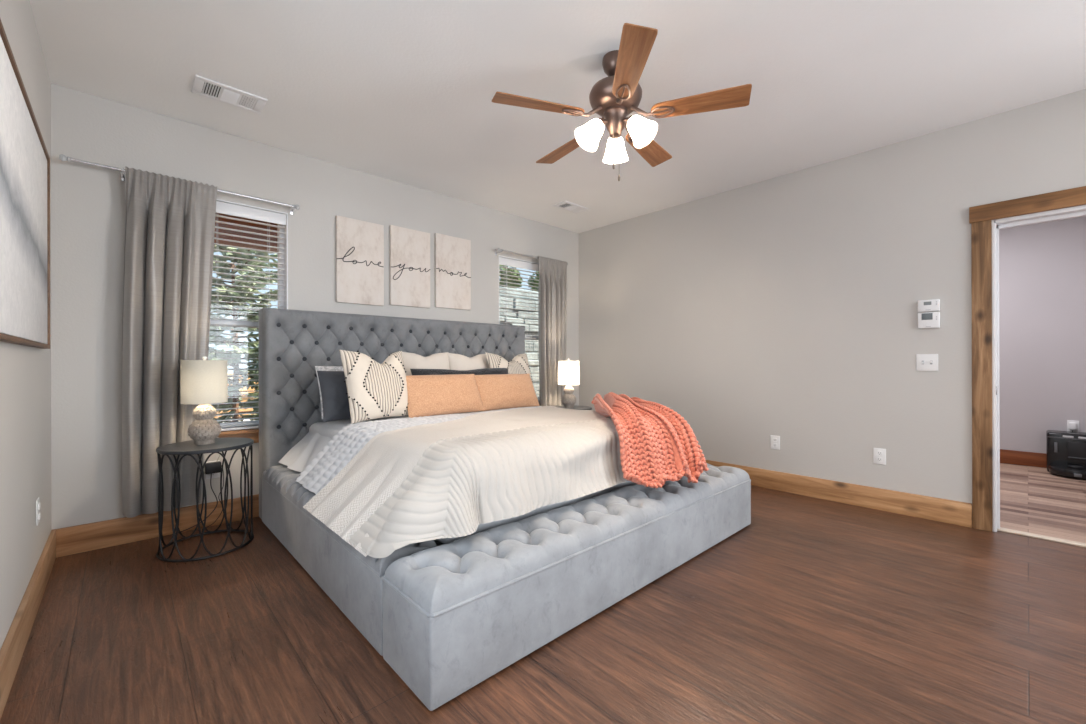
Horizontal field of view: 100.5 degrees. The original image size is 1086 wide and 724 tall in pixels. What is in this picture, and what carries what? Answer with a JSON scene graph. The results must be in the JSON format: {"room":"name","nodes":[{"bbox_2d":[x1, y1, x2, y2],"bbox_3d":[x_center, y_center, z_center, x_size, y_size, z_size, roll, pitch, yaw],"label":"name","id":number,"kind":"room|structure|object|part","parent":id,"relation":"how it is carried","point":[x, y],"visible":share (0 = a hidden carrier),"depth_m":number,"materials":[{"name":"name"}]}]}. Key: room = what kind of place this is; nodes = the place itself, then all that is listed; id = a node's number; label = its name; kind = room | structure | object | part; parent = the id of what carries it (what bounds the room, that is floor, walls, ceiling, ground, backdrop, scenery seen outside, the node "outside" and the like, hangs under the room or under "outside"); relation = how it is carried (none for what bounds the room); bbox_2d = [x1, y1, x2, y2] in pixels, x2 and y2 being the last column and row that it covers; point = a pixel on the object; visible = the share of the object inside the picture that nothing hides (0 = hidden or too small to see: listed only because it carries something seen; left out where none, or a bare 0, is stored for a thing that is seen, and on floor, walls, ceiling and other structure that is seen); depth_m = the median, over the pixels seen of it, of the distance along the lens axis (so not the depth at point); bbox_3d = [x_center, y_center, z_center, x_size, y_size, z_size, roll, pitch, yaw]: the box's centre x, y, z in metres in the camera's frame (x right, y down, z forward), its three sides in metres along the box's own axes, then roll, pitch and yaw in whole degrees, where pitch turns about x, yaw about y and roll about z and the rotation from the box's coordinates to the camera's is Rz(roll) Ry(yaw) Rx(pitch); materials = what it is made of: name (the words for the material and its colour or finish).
{"room":"bedroom","nodes":[
{"label":"bedroom","id":0,"kind":"room"},
{"bbox_2d":[0,0,50,648],"bbox_3d":[-0.355,-0.249,-0.165,0.140,2.739,7.441,0,0,-43],"label":"wall","id":1,"kind":"structure","parent":0,"point":[25,371],"depth_m":1.89,"materials":[{"name":"paint"}]},
{"bbox_2d":[0,19,49,348],"bbox_3d":[-2.016,-0.551,1.747,0.033,0.965,1.442,0,0,-43],"label":"framed painting","id":2,"kind":"object","parent":1,"relation":"attached to","point":[24,156],"visible":1,"depth_m":1.67,"materials":[{"name":"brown wood"}]},
{"bbox_2d":[0,530,55,719],"bbox_3d":[-0.286,1.040,-0.119,0.020,0.162,7.421,0,0,-43],"label":"baseboard","id":3,"kind":"structure","parent":1,"relation":"attached to","point":[12,649],"depth_m":1.76,"materials":[{"name":"brown wood"}]},
{"bbox_2d":[36,497,39,525],"bbox_3d":[-2.420,0.716,2.164,0.009,0.120,0.078,0,0,-43],"label":"wall outlet","id":4,"kind":"object","parent":1,"relation":"attached to","point":[38,499],"visible":1,"depth_m":2.15,"materials":[{"name":"white plastic"}]},
{"bbox_2d":[214,373,258,417],"bbox_3d":[-18.139,1.280,26.818,70.000,0.220,56.019,0,0,-43],"label":"ground","id":5,"kind":"structure","parent":0,"point":[244,399],"depth_m":14.05,"materials":[{"name":"soil"}]},
{"bbox_2d":[499,286,539,398],"bbox_3d":[0.569,-0.104,9.426,7.281,2.477,0.420,0,0,-43],"label":"stone wall","id":6,"kind":"structure","parent":5,"relation":"on","point":[518,319],"depth_m":8.37,"materials":[{"name":"grey stone"}]},
{"bbox_2d":[499,265,522,288],"bbox_3d":[-0.755,-1.552,8.312,0.924,0.584,0.666,0,0,-43],"label":"shrub","id":7,"kind":"object","parent":6,"relation":"on","point":[511,270],"visible":0.28,"depth_m":8.19,"materials":[{"name":"green plant"}]},
{"bbox_2d":[528,271,538,291],"bbox_3d":[0.145,-1.589,9.147,1.074,0.627,0.722,0,0,-43],"label":"shrub","id":8,"kind":"object","parent":6,"relation":"on","point":[531,277],"visible":0.1,"depth_m":8.89,"materials":[{"name":"green plant"}]},
{"bbox_2d":[51,84,578,529],"bbox_3d":[-1.242,-0.242,4.188,4.775,2.739,0.140,0,0,-43],"label":"wall","id":9,"kind":"structure","parent":0,"point":[88,206],"depth_m":2.87,"materials":[{"name":"paint"}]},
{"bbox_2d":[51,494,258,557],"bbox_3d":[-1.185,1.046,4.128,4.495,0.162,0.020,0,0,-43],"label":"baseboard","id":10,"kind":"structure","parent":9,"relation":"attached to","point":[76,539],"depth_m":2.83,"materials":[{"name":"brown wood"}]},
{"bbox_2d":[59,154,298,214],"bbox_3d":[-2.318,-1.161,3.011,1.237,0.065,0.120,0,0,-43],"label":"curtain rod","id":11,"kind":"object","parent":9,"relation":"attached to","point":[62,157],"visible":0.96,"depth_m":2.81,"materials":[{"name":"silver metal"}]},
{"bbox_2d":[122,166,216,517],"bbox_3d":[-2.387,-0.128,2.904,0.471,2.123,0.183,0,0,-43],"label":"curtain","id":12,"kind":"object","parent":11,"relation":"hanging from","point":[170,221],"visible":0.89,"depth_m":2.83,"materials":[{"name":"grey fabric"}]},
{"bbox_2d":[172,461,223,534],"bbox_3d":[-2.309,0.903,3.026,0.279,0.429,0.082,0,0,-43],"label":"power adapter","id":13,"kind":"object","parent":9,"relation":"attached to","point":[211,467],"visible":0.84,"depth_m":3.08,"materials":[{"name":"black plastic"}]},
{"bbox_3d":[-2.244,0.906,3.070,0.041,0.420,0.123,0,0,38],"label":"cord","id":14,"kind":"part","parent":13,"relation":"part of","materials":[{"name":"black plastic"}]},
{"bbox_2d":[206,460,219,478],"bbox_3d":[-2.279,0.744,3.117,0.078,0.120,0.009,0,0,-43],"label":"wall outlet","id":15,"kind":"object","parent":9,"relation":"attached to","point":[214,475],"visible":0.37,"depth_m":3.12,"materials":[{"name":"white plastic"}]},
{"bbox_2d":[218,432,258,442],"bbox_3d":[-2.249,0.549,3.139,0.905,0.078,0.020,0,0,-43],"label":"trim","id":16,"kind":"structure","parent":9,"relation":"attached to","point":[255,436],"depth_m":3.25,"materials":[{"name":"brown wood"}]},
{"bbox_2d":[219,428,258,435],"bbox_3d":[-2.266,0.500,3.157,0.925,0.022,0.119,0,0,-43],"label":"sill","id":17,"kind":"structure","parent":9,"relation":"attached to","point":[255,430],"depth_m":3.20,"materials":[{"name":"brown wood"}]},
{"bbox_2d":[208,199,287,427],"bbox_3d":[-2.307,-0.324,3.192,0.875,1.625,0.128,0,0,-43],"label":"window","id":18,"kind":"structure","parent":9,"relation":"in","point":[215,322],"depth_m":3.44,"materials":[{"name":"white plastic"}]},
{"bbox_3d":[-2.326,-0.279,3.212,0.785,0.045,0.062,0,0,-43],"label":"meeting rail","id":19,"kind":"part","parent":18,"relation":"part of","materials":[{"name":"white plastic"}]},
{"bbox_2d":[208,201,285,430],"bbox_3d":[-2.283,-0.318,3.166,0.849,1.610,0.069,0,0,-43],"label":"window blind","id":20,"kind":"object","parent":18,"relation":"attached to","point":[221,207],"visible":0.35,"depth_m":3.27,"materials":[{"name":"white plastic"}]},
{"bbox_3d":[-2.284,0.478,3.169,0.841,0.018,0.050,0,0,-43],"label":"rail","id":21,"kind":"part","parent":20,"relation":"part of","materials":[{"name":"white plastic"}]},
{"bbox_2d":[336,215,383,305],"bbox_3d":[-1.535,-0.839,3.799,0.396,0.703,0.031,0,0,-43],"label":"print","id":22,"kind":"object","parent":9,"relation":"attached to","point":[359,243],"visible":1,"depth_m":3.78,"materials":[{"name":"grey paper"}]},
{"bbox_2d":[389,225,429,307],"bbox_3d":[-1.204,-0.856,4.107,0.387,0.702,0.031,0,0,-43],"label":"print","id":23,"kind":"object","parent":9,"relation":"attached to","point":[409,248],"visible":1,"depth_m":4.09,"materials":[{"name":"grey paper"}]},
{"bbox_2d":[435,233,470,309],"bbox_3d":[-0.876,-0.873,4.413,0.393,0.702,0.031,0,0,-43],"label":"print","id":24,"kind":"object","parent":9,"relation":"attached to","point":[452,254],"visible":1,"depth_m":4.39,"materials":[{"name":"grey paper"}]},
{"bbox_2d":[499,255,539,401],"bbox_3d":[-0.184,-0.327,5.168,0.905,1.625,0.128,0,0,-43],"label":"window","id":25,"kind":"structure","parent":9,"relation":"in","point":[526,336],"depth_m":5.16,"materials":[{"name":"white plastic"}]},
{"bbox_2d":[499,257,539,403],"bbox_3d":[-0.161,-0.322,5.143,0.879,1.610,0.069,0,0,-43],"label":"window blind","id":26,"kind":"object","parent":25,"relation":"attached to","point":[502,261],"visible":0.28,"depth_m":5.03,"materials":[{"name":"white plastic"}]},
{"bbox_3d":[-0.203,-0.282,5.189,0.815,0.045,0.062,0,0,-43],"label":"meeting rail","id":27,"kind":"part","parent":25,"relation":"part of","materials":[{"name":"white plastic"}]},
{"bbox_2d":[495,248,567,264],"bbox_3d":[-0.117,-1.164,5.061,1.040,0.065,0.120,0,0,-43],"label":"curtain rod","id":28,"kind":"object","parent":9,"relation":"attached to","point":[497,249],"visible":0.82,"depth_m":4.80,"materials":[{"name":"silver metal"}]},
{"bbox_2d":[537,255,566,405],"bbox_3d":[0.119,-0.139,5.203,0.457,2.108,0.093,0,0,-43],"label":"curtain","id":29,"kind":"object","parent":28,"relation":"hanging from","point":[552,290],"visible":0.79,"depth_m":5.17,"materials":[{"name":"grey fabric"}]},
{"bbox_2d":[0,463,1085,723],"bbox_3d":[2.482,1.166,2.295,7.642,0.100,7.981,0,0,-43],"label":"floor","id":30,"kind":"structure","parent":0,"point":[816,610],"depth_m":1.83,"materials":[{"name":"brown wood"}]},
{"bbox_2d":[156,437,253,561],"bbox_3d":[-2.061,0.815,2.772,0.481,0.624,0.480,0,0,-43],"label":"nightstand","id":31,"kind":"object","parent":30,"relation":"on","point":[184,448],"visible":0.99,"depth_m":2.68,"materials":[{"name":"black metal"}]},
{"bbox_2d":[180,356,227,444],"bbox_3d":[-2.090,0.233,2.788,0.236,0.538,0.236,0,0,-20],"label":"table lamp","id":32,"kind":"object","parent":31,"relation":"on","point":[204,382],"visible":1,"depth_m":2.72,"materials":[{"name":"beige ceramic"}]},
{"bbox_3d":[-2.090,0.120,2.788,0.236,0.262,0.236,0,0,-43],"label":"lamp shade","id":33,"kind":"part","parent":32,"relation":"part of","materials":[{"name":"fabric"}]},
{"bbox_2d":[259,308,750,710],"bbox_3d":[-0.325,0.368,3.183,2.446,1.512,2.528,0,0,-43],"label":"bed","id":34,"kind":"object","parent":30,"relation":"on","point":[446,619],"visible":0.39,"depth_m":2.09,"materials":[{"name":"grey fabric"}]},
{"bbox_3d":[-1.198,0.965,2.525,0.263,0.304,2.005,0,0,-43],"label":"rail","id":35,"kind":"part","parent":34,"relation":"part of","materials":[{"name":"grey fabric"}]},
{"bbox_3d":[-1.121,0.371,4.037,2.416,1.512,0.193,0,0,-43],"label":"headboard","id":36,"kind":"part","parent":34,"relation":"part of","materials":[{"name":"grey fabric"}]},
{"bbox_2d":[296,406,541,493],"bbox_3d":[-0.467,0.550,3.269,0.699,0.326,2.275,0,0,43],"label":"duvet","id":37,"kind":"object","parent":34,"relation":"on","point":[339,451],"visible":0.41,"depth_m":2.71,"materials":[{"name":"white fabric"}]},
{"bbox_2d":[339,350,407,423],"bbox_3d":[-1.139,0.158,3.134,0.214,0.481,0.505,0,0,36],"label":"striped pillow","id":38,"kind":"object","parent":37,"relation":"on","point":[375,390],"visible":0.97,"depth_m":3.04,"materials":[{"name":"beige fabric"}]},
{"bbox_2d":[406,374,484,417],"bbox_3d":[-0.763,0.248,3.481,0.672,0.299,0.208,0,0,-43],"label":"lumbar pillow","id":39,"kind":"object","parent":37,"relation":"on","point":[428,395],"visible":0.96,"depth_m":3.40,"materials":[{"name":"fabric"}]},
{"bbox_2d":[474,374,539,410],"bbox_3d":[-0.315,0.252,3.907,0.642,0.291,0.207,0,0,-41],"label":"lumbar pillow","id":40,"kind":"object","parent":37,"relation":"on","point":[497,391],"visible":0.92,"depth_m":3.83,"materials":[{"name":"fabric"}]},
{"bbox_2d":[303,406,610,556],"bbox_3d":[-0.240,0.568,2.928,2.332,0.400,1.153,0,0,-43],"label":"throw blanket","id":41,"kind":"object","parent":34,"relation":"on","point":[381,466],"visible":0.67,"depth_m":2.28,"materials":[{"name":"white fabric"}]},
{"bbox_2d":[591,392,708,488],"bbox_3d":[0.635,0.444,3.010,0.584,0.452,1.272,0,0,-5],"label":"knit throw","id":42,"kind":"object","parent":41,"relation":"on","point":[658,446],"visible":0.99,"depth_m":2.57,"materials":[{"name":"orange fabric"}]},
{"bbox_2d":[309,422,635,543],"bbox_3d":[-0.382,0.618,3.250,1.900,0.358,1.920,0,0,-43],"label":"mattress","id":43,"kind":"object","parent":34,"relation":"on","point":[318,427],"visible":0.16,"depth_m":2.39,"materials":[{"name":"grey fabric"}]},
{"bbox_2d":[279,416,408,474],"bbox_3d":[-0.756,0.564,3.591,2.190,0.305,0.900,0,0,-43],"label":"sheet","id":44,"kind":"object","parent":43,"relation":"on","point":[301,455],"visible":0.23,"depth_m":3.07,"materials":[{"name":"grey fabric"}]},
{"bbox_2d":[315,366,350,421],"bbox_3d":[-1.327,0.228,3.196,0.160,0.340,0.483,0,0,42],"label":"pillow","id":45,"kind":"object","parent":44,"relation":"on","point":[335,401],"visible":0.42,"depth_m":3.06,"materials":[{"name":"black fabric"}]},
{"bbox_2d":[402,352,449,375],"bbox_3d":[-0.976,0.155,3.813,0.471,0.486,0.178,0,0,-44],"label":"pillow","id":46,"kind":"object","parent":44,"relation":"on","point":[410,360],"visible":0.25,"depth_m":3.77,"materials":[{"name":"beige fabric"}]},
{"bbox_2d":[410,368,508,374],"bbox_3d":[-0.643,0.224,3.816,0.982,0.346,0.163,0,0,-42],"label":"lumbar pillow","id":47,"kind":"object","parent":44,"relation":"on","point":[487,371],"visible":0.17,"depth_m":3.78,"materials":[{"name":"black fabric"}]},
{"bbox_2d":[448,353,487,369],"bbox_3d":[-0.645,0.157,4.120,0.473,0.481,0.182,0,0,-40],"label":"pillow","id":48,"kind":"object","parent":44,"relation":"on","point":[456,361],"visible":0.3,"depth_m":4.05,"materials":[{"name":"beige fabric"}]},
{"bbox_2d":[485,352,532,381],"bbox_3d":[-0.293,0.154,4.287,0.205,0.485,0.571,0,0,40],"label":"striped pillow","id":49,"kind":"object","parent":44,"relation":"on","point":[519,364],"visible":0.41,"depth_m":4.24,"materials":[{"name":"beige fabric"}]},
{"bbox_2d":[349,418,627,557],"bbox_3d":[0.175,0.553,2.486,2.293,0.387,0.418,0,0,-43],"label":"coverlet","id":50,"kind":"object","parent":34,"relation":"on","point":[457,485],"visible":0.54,"depth_m":1.98,"materials":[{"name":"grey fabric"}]},
{"bbox_2d":[385,463,749,613],"bbox_3d":[0.410,0.763,2.395,2.426,0.085,0.354,0,0,-43],"label":"bench cushion","id":51,"kind":"object","parent":34,"relation":"on","point":[446,578],"depth_m":1.88,"materials":[{"name":"grey fabric"}]},
{"bbox_2d":[555,405,591,409],"bbox_3d":[0.299,0.811,4.963,0.481,0.624,0.480,0,0,-43],"label":"nightstand","id":52,"kind":"object","parent":30,"relation":"on","point":[576,407],"visible":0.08,"depth_m":4.95,"materials":[{"name":"black metal"}]},
{"bbox_2d":[558,358,579,407],"bbox_3d":[0.283,0.230,4.943,0.236,0.538,0.236,0,0,-20],"label":"table lamp","id":53,"kind":"object","parent":52,"relation":"on","point":[568,371],"visible":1,"depth_m":4.86,"materials":[{"name":"white fabric"}]},
{"bbox_3d":[0.282,0.117,4.943,0.236,0.262,0.236,0,0,-43],"label":"lamp shade","id":54,"kind":"part","parent":53,"relation":"part of","materials":[{"name":"fabric"}]},
{"bbox_2d":[1046,430,1085,471],"bbox_3d":[5.299,0.909,4.501,0.267,0.405,0.370,0,0,-43],"label":"dock","id":55,"kind":"object","parent":30,"relation":"on","point":[1067,448],"visible":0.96,"depth_m":4.47,"materials":[{"name":"black plastic"}]},
{"bbox_3d":[5.219,0.864,4.403,0.011,0.165,0.135,0,0,-43],"label":"bin panel","id":56,"kind":"part","parent":55,"relation":"part of","materials":[{"name":"black"}]},
{"bbox_2d":[1049,464,1085,478],"bbox_3d":[5.156,1.058,4.368,0.352,0.107,0.350,0,0,-43],"label":"robot vacuum","id":57,"kind":"object","parent":30,"relation":"on","point":[1072,471],"visible":0.98,"depth_m":4.33,"materials":[{"name":"black plastic"}]},
{"bbox_2d":[30,0,1085,232],"bbox_3d":[3.243,-1.735,2.206,8.642,0.220,9.201,0,0,-43],"label":"ceiling","id":58,"kind":"structure","parent":0,"point":[401,91],"depth_m":2.55,"materials":[{"name":"paint"}]},
{"bbox_2d":[191,75,267,113],"bbox_3d":[-1.890,-1.606,2.725,0.352,0.017,0.213,0,0,-43],"label":"ceiling vent","id":59,"kind":"object","parent":58,"relation":"in","point":[202,86],"visible":1,"depth_m":2.71,"materials":[{"name":"white metal"}]},
{"bbox_2d":[553,201,588,213],"bbox_3d":[0.294,-1.609,4.700,0.360,0.017,0.185,0,0,-43],"label":"ceiling vent","id":60,"kind":"object","parent":58,"relation":"in","point":[565,205],"visible":1,"depth_m":4.69,"materials":[{"name":"white metal"}]},
{"bbox_2d":[492,23,751,180],"bbox_3d":[0.383,-1.278,2.440,1.277,0.680,1.267,0,0,-43],"label":"ceiling fan","id":61,"kind":"object","parent":58,"relation":"hanging from","point":[613,97],"visible":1,"depth_m":2.31,"materials":[{"name":"brown wood"}]},
{"bbox_3d":[-0.014,-1.299,2.281,0.475,0.006,0.138,0,12,-17],"label":"blade","id":62,"kind":"part","parent":61,"relation":"part of","materials":[{"name":"brown wood"}]},
{"bbox_3d":[0.143,-1.299,2.750,0.138,0.006,0.475,-15,8,-35],"label":"blade","id":63,"kind":"part","parent":61,"relation":"part of","materials":[{"name":"brown wood"}]},
{"bbox_3d":[0.237,-1.188,2.357,0.152,0.155,0.138,0,0,-43],"label":"lamp shade","id":64,"kind":"part","parent":61,"relation":"part of","materials":[{"name":"white glass"}]},
{"bbox_3d":[0.312,-1.253,2.381,0.100,0.061,0.053,0,0,-26],"label":"light arm","id":65,"kind":"part","parent":61,"relation":"part of","materials":[{"name":"brown metal"}]},
{"bbox_3d":[0.409,-1.188,2.568,0.148,0.155,0.142,0,0,-43],"label":"lamp shade","id":66,"kind":"part","parent":61,"relation":"part of","materials":[{"name":"white glass"}]},
{"bbox_3d":[0.382,-1.108,2.349,0.041,0.340,0.014,0,0,9],"label":"pull chain","id":67,"kind":"part","parent":61,"relation":"part of","materials":[{"name":"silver metal"}]},
{"bbox_3d":[0.450,-1.253,2.360,0.054,0.061,0.100,0,0,-43],"label":"light arm","id":68,"kind":"part","parent":61,"relation":"part of","materials":[{"name":"brown metal"}]},
{"bbox_3d":[0.383,-1.300,1.987,0.138,0.006,0.475,12,0,1],"label":"blade","id":69,"kind":"part","parent":61,"relation":"part of","materials":[{"name":"brown wood"}]},
{"bbox_3d":[0.509,-1.188,2.312,0.142,0.155,0.153,0,0,-43],"label":"lamp shade","id":70,"kind":"part","parent":61,"relation":"part of","materials":[{"name":"white glass"}]},
{"bbox_3d":[0.637,-1.300,2.745,0.138,0.006,0.475,-15,-9,36],"label":"blade","id":71,"kind":"part","parent":61,"relation":"part of","materials":[{"name":"brown wood"}]},
{"bbox_3d":[0.785,-1.301,2.273,0.475,0.006,0.138,0,-12,19],"label":"blade","id":72,"kind":"part","parent":61,"relation":"part of","materials":[{"name":"brown wood"}]},
{"bbox_2d":[579,89,1085,510],"bbox_3d":[3.037,-0.254,2.994,0.140,2.739,7.441,0,0,-43],"label":"wall","id":73,"kind":"structure","parent":0,"point":[785,306],"depth_m":3.68,"materials":[{"name":"paint"}]},
{"bbox_2d":[770,435,779,449],"bbox_3d":[2.036,0.706,3.960,0.009,0.120,0.078,0,0,-43],"label":"wall outlet","id":74,"kind":"object","parent":73,"relation":"attached to","point":[774,440],"visible":1,"depth_m":3.96,"materials":[{"name":"white plastic"}]},
{"bbox_2d":[705,460,971,527],"bbox_3d":[1.674,1.039,4.342,0.020,0.162,3.563,0,0,-43],"label":"baseboard","id":75,"kind":"structure","parent":73,"relation":"attached to","point":[959,513],"depth_m":3.47,"materials":[{"name":"brown wood"}]},
{"bbox_2d":[873,448,885,464],"bbox_3d":[2.545,0.713,3.413,0.009,0.120,0.078,0,0,-43],"label":"wall outlet","id":76,"kind":"object","parent":73,"relation":"attached to","point":[879,455],"visible":1,"depth_m":3.41,"materials":[{"name":"white plastic"}]},
{"bbox_2d":[916,354,937,370],"bbox_3d":[2.728,0.003,3.207,0.020,0.120,0.120,0,0,-43],"label":"light switch","id":77,"kind":"object","parent":73,"relation":"attached to","point":[924,362],"visible":1,"depth_m":3.21,"materials":[{"name":"white plastic"}]},
{"bbox_2d":[918,312,939,328],"bbox_3d":[2.732,-0.295,3.196,0.029,0.112,0.119,0,0,-43],"label":"thermostat","id":78,"kind":"object","parent":73,"relation":"attached to","point":[929,319],"visible":1,"depth_m":3.19,"materials":[{"name":"white plastic"}]},
{"bbox_2d":[918,299,939,311],"bbox_3d":[2.732,-0.399,3.196,0.029,0.083,0.119,0,0,-43],"label":"thermostat","id":79,"kind":"object","parent":73,"relation":"attached to","point":[934,304],"visible":1,"depth_m":3.19,"materials":[{"name":"white plastic"}]},
{"bbox_2d":[971,220,992,531],"bbox_3d":[2.919,0.091,3.002,0.022,2.050,0.096,0,0,-43],"label":"trim","id":80,"kind":"structure","parent":73,"relation":"attached to","point":[981,232],"depth_m":3.00,"materials":[{"name":"brown wood"}]},
{"bbox_2d":[969,186,1085,223],"bbox_3d":[3.245,-0.988,2.646,0.028,0.106,1.086,0,0,-43],"label":"trim","id":81,"kind":"structure","parent":73,"relation":"attached to","point":[1072,197],"depth_m":2.83,"materials":[{"name":"brown wood"}]},
{"bbox_2d":[992,205,1085,531],"bbox_3d":[3.306,0.089,2.703,0.151,2.050,0.870,0,0,-43],"label":"door frame","id":82,"kind":"structure","parent":73,"relation":"in","point":[1077,211],"depth_m":2.96,"materials":[{"name":"white paint"}]},
{"bbox_2d":[997,527,1085,547],"bbox_3d":[3.308,1.109,2.701,0.065,0.012,0.850,0,0,-43],"label":"threshold","id":83,"kind":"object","parent":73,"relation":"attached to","point":[1012,531],"depth_m":2.85,"materials":[{"name":"beige wood"}]},
{"bbox_2d":[999,216,1085,452],"bbox_3d":[5.724,-0.259,4.374,0.140,2.739,6.600,0,0,-43],"label":"wall","id":84,"kind":"structure","parent":0,"point":[1042,266],"depth_m":4.77,"materials":[{"name":"paint"}]},
{"bbox_2d":[1000,449,1045,467],"bbox_3d":[5.668,1.035,4.319,0.020,0.150,6.400,0,0,-43],"label":"baseboard","id":85,"kind":"structure","parent":84,"relation":"attached to","point":[1024,458],"depth_m":4.85,"materials":[{"name":"brown wood"}]},
{"bbox_2d":[1067,420,1078,431],"bbox_3d":[5.394,0.727,4.590,0.050,0.260,0.080,0,0,-43],"label":"plug","id":86,"kind":"object","parent":84,"relation":"attached to","point":[1072,425],"visible":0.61,"depth_m":4.59,"materials":[{"name":"white plastic"}]},
{"bbox_3d":[-1.137,-1.532,5.253,8.500,0.120,1.269,0,0,-43],"label":"porch roof","id":87,"kind":"structure","parent":0,"visible":0},
{"bbox_2d":[214,213,276,251],"bbox_3d":[-2.837,-1.291,4.365,4.200,0.355,0.150,0,0,-43],"label":"beam","id":88,"kind":"structure","parent":87,"relation":"attached to","point":[216,218],"depth_m":4.28,"materials":[{"name":"brown wood"}]}
]}

